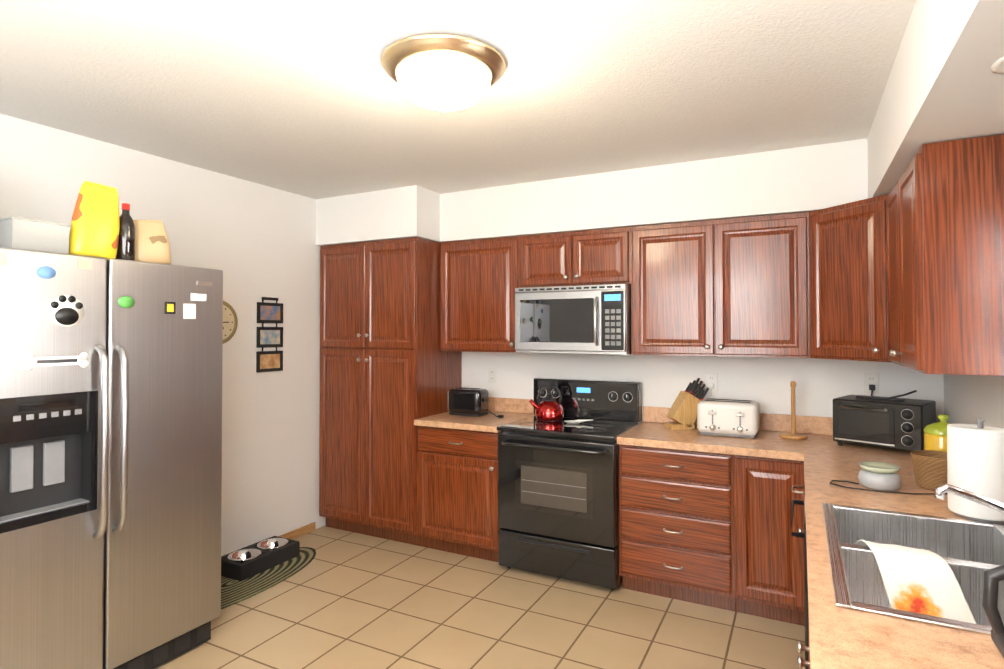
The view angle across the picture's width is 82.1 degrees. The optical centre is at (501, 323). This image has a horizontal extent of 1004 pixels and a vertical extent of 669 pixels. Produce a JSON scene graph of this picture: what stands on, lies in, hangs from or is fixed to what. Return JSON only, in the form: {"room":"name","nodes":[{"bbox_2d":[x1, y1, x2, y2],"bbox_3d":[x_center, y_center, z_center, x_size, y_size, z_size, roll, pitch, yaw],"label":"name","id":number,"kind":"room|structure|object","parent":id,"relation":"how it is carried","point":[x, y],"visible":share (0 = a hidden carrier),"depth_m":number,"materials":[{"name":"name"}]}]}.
{"room":"kitchen","nodes":[
{"label":"kitchen","id":0,"kind":"room"},
{"bbox_2d":[0,114,325,555],"bbox_3d":[-2.205,0.295,3.106,0.120,2.548,4.590,0,-1,27],"label":"wall","id":1,"kind":"structure","parent":0,"point":[255,243],"depth_m":3.87,"materials":[{"name":"paint"}]},
{"bbox_2d":[223,301,237,343],"bbox_3d":[-1.821,-0.009,3.699,0.016,0.290,0.290,0,-1,27],"label":"wall clock","id":2,"kind":"object","parent":1,"relation":"attached to","point":[230,322],"visible":0.33,"depth_m":3.76,"materials":[{"name":"beige"}]},
{"bbox_2d":[256,297,282,371],"bbox_3d":[-1.634,0.077,4.063,0.013,0.522,0.220,0,-1,27],"label":"picture frame","id":3,"kind":"object","parent":1,"relation":"attached to","point":[268,361],"visible":1,"depth_m":4.06,"materials":[{"name":"black wood"}]},
{"bbox_2d":[278,522,315,539],"bbox_3d":[-1.750,1.547,3.821,0.011,0.062,1.370,0,-1,27],"label":"baseboard","id":4,"kind":"structure","parent":1,"relation":"attached to","point":[301,531],"depth_m":4.28,"materials":[{"name":"brown wood"}]},
{"bbox_2d":[0,0,915,198],"bbox_3d":[-0.364,-1.042,2.172,4.265,0.100,4.590,0,-1,27],"label":"ceiling","id":5,"kind":"structure","parent":0,"point":[308,98],"depth_m":2.38,"materials":[{"name":"white paint"}]},
{"bbox_2d":[381,33,505,112],"bbox_3d":[-0.220,-0.894,2.192,0.472,0.192,0.472,0,-1,27],"label":"flush-mount ceiling light","id":6,"kind":"object","parent":5,"relation":"attached to","point":[443,72],"visible":1,"depth_m":2.06,"materials":[{"name":"white glass"}]},
{"bbox_2d":[155,525,804,668],"bbox_3d":[-0.364,1.606,2.137,4.265,0.100,4.590,0,-1,27],"label":"floor","id":7,"kind":"structure","parent":0,"point":[343,599],"depth_m":3.00,"materials":[{"name":"tile"}]},
{"bbox_2d":[0,247,222,668],"bbox_3d":[-1.919,0.641,2.571,0.852,1.818,0.980,0,-1,27],"label":"refrigerator","id":8,"kind":"object","parent":7,"relation":"on","point":[110,451],"visible":1,"depth_m":2.37,"materials":[{"name":"silver metal"}]},
{"bbox_2d":[0,216,70,253],"bbox_3d":[-1.900,-0.338,2.309,0.230,0.128,0.200,0,-1,27],"label":"bin","id":9,"kind":"object","parent":8,"relation":"on","point":[26,233],"visible":0.77,"depth_m":2.24,"materials":[{"name":"plastic"}]},
{"bbox_2d":[69,181,119,258],"bbox_3d":[-1.734,-0.435,2.456,0.086,0.334,0.183,0,-1,27],"label":"bag","id":10,"kind":"object","parent":8,"relation":"on","point":[95,226],"visible":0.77,"depth_m":2.44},
{"bbox_2d":[116,203,134,260],"bbox_3d":[-1.677,-0.402,2.568,0.074,0.263,0.074,0,-1,27],"label":"bottle","id":11,"kind":"object","parent":8,"relation":"on","point":[126,247],"visible":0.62,"depth_m":2.54,"materials":[{"name":"black glass"}]},
{"bbox_2d":[134,220,170,264],"bbox_3d":[-1.637,-0.375,2.691,0.096,0.224,0.168,0,-1,27],"label":"bag","id":12,"kind":"object","parent":8,"relation":"on","point":[152,244],"visible":0.73,"depth_m":2.67,"materials":[{"name":"beige paper"}]},
{"bbox_2d":[221,547,315,608],"bbox_3d":[-1.625,1.569,3.493,0.500,0.008,1.240,0,-1,27],"label":"braided rug","id":13,"kind":"object","parent":7,"relation":"on","point":[233,591],"visible":0.44,"depth_m":3.51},
{"bbox_2d":[221,536,299,580],"bbox_3d":[-1.581,1.516,3.752,0.240,0.100,0.460,0,-1,27],"label":"stand","id":14,"kind":"object","parent":13,"relation":"on","point":[245,563],"visible":0.96,"depth_m":3.70,"materials":[{"name":"black metal"}]},
{"bbox_2d":[319,237,461,545],"bbox_3d":[-0.877,0.493,4.497,0.918,2.188,0.649,0,-1,27],"label":"pantry cabinet","id":15,"kind":"object","parent":7,"relation":"on","point":[390,372],"visible":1,"depth_m":4.22,"materials":[{"name":"brown wood"}]},
{"bbox_2d":[417,426,500,561],"bbox_3d":[-0.176,1.146,4.125,0.658,0.872,0.650,0,-1,27],"label":"base cabinet","id":16,"kind":"object","parent":7,"relation":"on","point":[457,491],"visible":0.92,"depth_m":3.87,"materials":[{"name":"brown wood"}]},
{"bbox_2d":[414,397,533,432],"bbox_3d":[-0.174,0.636,4.135,0.656,0.145,0.642,0,-1,27],"label":"countertop","id":17,"kind":"structure","parent":16,"relation":"on","point":[512,409],"depth_m":4.05,"materials":[{"name":"laminate"}]},
{"bbox_2d":[448,387,503,417],"bbox_3d":[-0.172,0.571,4.191,0.438,0.192,0.170,0,-1,27],"label":"toaster","id":18,"kind":"object","parent":17,"relation":"on","point":[465,401],"visible":1,"depth_m":4.15,"materials":[{"name":"metal"}]},
{"bbox_2d":[497,378,641,589],"bbox_3d":[0.442,0.985,3.757,0.774,1.185,0.707,0,-1,27],"label":"electric range","id":19,"kind":"object","parent":7,"relation":"on","point":[558,499],"visible":0.81,"depth_m":3.52,"materials":[{"name":"black metal"}]},
{"bbox_2d":[529,385,563,420],"bbox_3d":[0.317,0.541,3.966,0.220,0.234,0.200,0,-1,27],"label":"kettle","id":20,"kind":"object","parent":19,"relation":"on","point":[549,408],"visible":1,"depth_m":3.90,"materials":[{"name":"metal"}]},
{"bbox_2d":[564,419,592,423],"bbox_3d":[0.499,0.641,3.780,0.178,0.029,0.100,0,-1,27],"label":"spoon rest","id":21,"kind":"object","parent":19,"relation":"on","point":[574,421],"visible":1,"depth_m":3.78,"materials":[{"name":"ceramic"}]},
{"bbox_2d":[619,444,735,611],"bbox_3d":[1.087,1.138,3.472,0.625,0.872,0.650,0,-1,27],"label":"base cabinet","id":22,"kind":"object","parent":7,"relation":"on","point":[676,523],"visible":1,"depth_m":3.21,"materials":[{"name":"brown wood"}]},
{"bbox_2d":[734,455,804,625],"bbox_3d":[1.533,1.135,3.261,0.357,0.872,0.617,0,-1,27],"label":"base cabinet","id":23,"kind":"object","parent":7,"relation":"on","point":[768,566],"visible":0.83,"depth_m":3.00,"materials":[{"name":"brown wood"}]},
{"bbox_2d":[617,406,792,459],"bbox_3d":[1.226,0.626,3.412,0.930,0.145,0.642,0,-1,27],"label":"countertop","id":24,"kind":"structure","parent":23,"relation":"on","point":[767,443],"depth_m":3.29,"materials":[{"name":"laminate"}]},
{"bbox_2d":[664,378,708,429],"bbox_3d":[1.178,0.502,3.652,0.268,0.318,0.110,0,-1,-8],"label":"knife block","id":25,"kind":"object","parent":24,"relation":"on","point":[682,413],"visible":0.96,"depth_m":3.60,"materials":[{"name":"brown wood"}]},
{"bbox_2d":[697,383,759,438],"bbox_3d":[1.373,0.520,3.480,0.330,0.276,0.370,0,-1,27],"label":"toaster","id":26,"kind":"object","parent":24,"relation":"on","point":[729,417],"visible":1,"depth_m":3.34,"materials":[{"name":"plastic"}]},
{"bbox_2d":[780,381,806,439],"bbox_3d":[1.671,0.493,3.307,0.140,0.325,0.140,0,-1,27],"label":"paper towel holder","id":27,"kind":"object","parent":24,"relation":"on","point":[793,434],"visible":1,"depth_m":3.30,"materials":[{"name":"brown wood"}]},
{"bbox_2d":[799,485,805,516],"bbox_3d":[1.464,1.119,2.092,0.649,0.872,0.608,0,-1,27],"label":"base cabinet","id":28,"kind":"object","parent":7,"relation":"on","point":[803,487],"depth_m":2.43,"materials":[{"name":"brown wood"}]},
{"bbox_2d":[817,416,832,429],"bbox_3d":[1.958,0.621,3.034,0.480,0.145,0.642,0,-1,27],"label":"countertop","id":29,"kind":"structure","parent":28,"relation":"on","point":[826,423],"depth_m":3.40,"materials":[{"name":"laminate"}]},
{"bbox_2d":[789,415,1003,668],"bbox_3d":[1.105,0.600,1.391,0.712,0.145,4.344,0,-1,27],"label":"countertop","id":30,"kind":"structure","parent":28,"relation":"on","point":[843,638],"depth_m":1.30,"materials":[{"name":"laminate"}]},
{"bbox_2d":[833,384,935,450],"bbox_3d":[2.030,0.499,3.074,0.471,0.306,0.488,0,-1,27],"label":"toaster oven","id":31,"kind":"object","parent":30,"relation":"on","point":[893,422],"visible":0.96,"depth_m":2.94,"materials":[{"name":"plastic"}]},
{"bbox_2d":[830,461,947,494],"bbox_3d":[1.520,0.598,2.229,0.445,0.086,0.165,0,-1,27],"label":"ceramic piece","id":32,"kind":"object","parent":30,"relation":"on","point":[880,476],"visible":0.98,"depth_m":2.21,"materials":[{"name":"white ceramic"}]},
{"bbox_2d":[822,483,1003,634],"bbox_3d":[1.183,0.625,1.533,0.554,0.398,0.849,0,-1,27],"label":"sink","id":33,"kind":"object","parent":30,"relation":"in","point":[969,552],"visible":0.54,"depth_m":1.69,"materials":[{"name":"metal"}]},
{"bbox_2d":[855,540,976,623],"bbox_3d":[1.092,0.707,1.503,0.286,0.188,0.334,0,-1,27],"label":"dish towel","id":34,"kind":"object","parent":33,"relation":"on","point":[921,581],"visible":0.69,"depth_m":1.49,"materials":[{"name":"white fabric"}]},
{"bbox_2d":[910,450,946,490],"bbox_3d":[1.699,0.576,2.249,0.176,0.130,0.176,0,-1,27],"label":"wicker basket","id":35,"kind":"object","parent":30,"relation":"on","point":[930,469],"visible":0.65,"depth_m":2.22,"materials":[{"name":"brown wicker"}]},
{"bbox_2d":[923,414,951,451],"bbox_3d":[1.908,0.518,2.491,0.142,0.253,0.142,0,-1,27],"label":"canister","id":36,"kind":"object","parent":30,"relation":"on","point":[935,436],"visible":0.46,"depth_m":2.47,"materials":[{"name":"ceramic"}]},
{"bbox_2d":[947,419,1003,523],"bbox_3d":[1.583,0.476,1.906,0.176,0.322,0.176,0,-1,27],"label":"paper towel roll","id":37,"kind":"object","parent":30,"relation":"on","point":[975,458],"visible":1,"depth_m":1.85,"materials":[{"name":"white paper"}]},
{"bbox_2d":[982,565,1003,657],"bbox_3d":[1.043,0.395,0.984,0.354,0.459,0.216,0,-1,27],"label":"coffee maker","id":38,"kind":"object","parent":30,"relation":"on","point":[993,577],"visible":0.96,"depth_m":1.05,"materials":[{"name":"black plastic"}]},
{"bbox_2d":[799,517,808,640],"bbox_3d":[1.119,1.111,1.424,0.649,0.872,0.896,0,-1,27],"label":"base cabinet","id":39,"kind":"object","parent":7,"relation":"on","point":[802,533],"depth_m":1.98,"materials":[{"name":"brown wood"}]},
{"bbox_2d":[799,641,809,668],"bbox_3d":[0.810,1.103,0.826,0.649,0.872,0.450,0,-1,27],"label":"base cabinet","id":40,"kind":"object","parent":7,"relation":"on","point":[801,647],"depth_m":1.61,"materials":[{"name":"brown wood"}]},
{"bbox_2d":[316,0,1003,245],"bbox_3d":[-0.365,-0.814,2.170,4.022,0.355,4.344,0,-1,27],"label":"soffit","id":41,"kind":"structure","parent":0,"point":[944,83],"depth_m":3.28,"materials":[{"name":"paint"}]},
{"bbox_2d":[991,57,1003,74],"bbox_3d":[1.294,-0.640,1.394,0.170,0.006,0.170,0,-1,27],"label":"recessed light","id":42,"kind":"object","parent":41,"relation":"attached to","point":[997,66],"visible":0.97,"depth_m":1.44,"materials":[{"name":"white"}]},
{"bbox_2d":[462,352,943,423],"bbox_3d":[0.662,0.308,4.140,4.025,2.548,0.120,0,-1,27],"label":"wall","id":43,"kind":"structure","parent":0,"point":[763,382],"depth_m":3.68,"materials":[{"name":"paint"}]},
{"bbox_2d":[440,236,519,352],"bbox_3d":[-0.109,-0.199,4.272,0.658,0.810,0.359,0,-1,27],"label":"upper cabinet","id":44,"kind":"object","parent":43,"relation":"attached to","point":[480,280],"visible":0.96,"depth_m":4.14,"materials":[{"name":"brown wood"}]},
{"bbox_2d":[488,368,496,382],"bbox_3d":[-0.073,0.401,4.443,0.072,0.116,0.008,0,-1,27],"label":"electrical outlet plate","id":45,"kind":"object","parent":43,"relation":"attached to","point":[492,375],"visible":1,"depth_m":4.44,"materials":[{"name":"white plastic"}]},
{"bbox_2d":[520,227,630,287],"bbox_3d":[0.530,-0.428,3.945,0.776,0.360,0.359,0,-1,27],"label":"upper cabinet","id":46,"kind":"object","parent":43,"relation":"attached to","point":[594,257],"visible":0.98,"depth_m":3.80,"materials":[{"name":"brown wood"}]},
{"bbox_2d":[515,284,630,354],"bbox_3d":[0.505,-0.021,3.891,0.766,0.444,0.469,0,-1,27],"label":"microwave","id":47,"kind":"object","parent":46,"relation":"attached to","point":[589,319],"visible":0.98,"depth_m":3.71,"materials":[{"name":"silver metal"}]},
{"bbox_2d":[706,373,717,390],"bbox_3d":[1.349,0.377,3.708,0.072,0.116,0.008,0,-1,27],"label":"electrical outlet plate","id":48,"kind":"object","parent":43,"relation":"attached to","point":[712,378],"visible":0.73,"depth_m":3.70,"materials":[{"name":"white plastic"}]},
{"bbox_2d":[631,212,809,357],"bbox_3d":[1.319,-0.209,3.534,0.997,0.810,0.359,0,-1,27],"label":"upper cabinet","id":49,"kind":"object","parent":43,"relation":"attached to","point":[735,287],"visible":1,"depth_m":3.38,"materials":[{"name":"brown wood"}]},
{"bbox_2d":[809,194,891,361],"bbox_3d":[1.988,-0.215,3.037,0.644,0.810,0.628,0,-1,27],"label":"upper cabinet","id":50,"kind":"object","parent":43,"relation":"attached to","point":[848,289],"visible":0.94,"depth_m":2.95,"materials":[{"name":"brown wood"}]},
{"bbox_2d":[864,373,878,392],"bbox_3d":[2.122,0.341,3.309,0.072,0.116,0.008,0,-1,27],"label":"electrical outlet plate","id":51,"kind":"object","parent":43,"relation":"attached to","point":[871,378],"visible":0.85,"depth_m":3.31,"materials":[{"name":"white plastic"}]},
{"bbox_2d":[944,374,1003,426],"bbox_3d":[1.477,0.270,1.203,0.120,2.548,4.350,0,-1,27],"label":"wall","id":52,"kind":"structure","parent":0,"point":[969,399],"depth_m":2.61,"materials":[{"name":"paint"}]},
{"bbox_2d":[886,134,1003,375],"bbox_3d":[1.787,-0.225,2.337,0.359,0.810,0.820,0,-1,27],"label":"upper cabinet","id":53,"kind":"object","parent":52,"relation":"attached to","point":[945,250],"visible":1,"depth_m":2.00,"materials":[{"name":"brown wood"}]}
]}

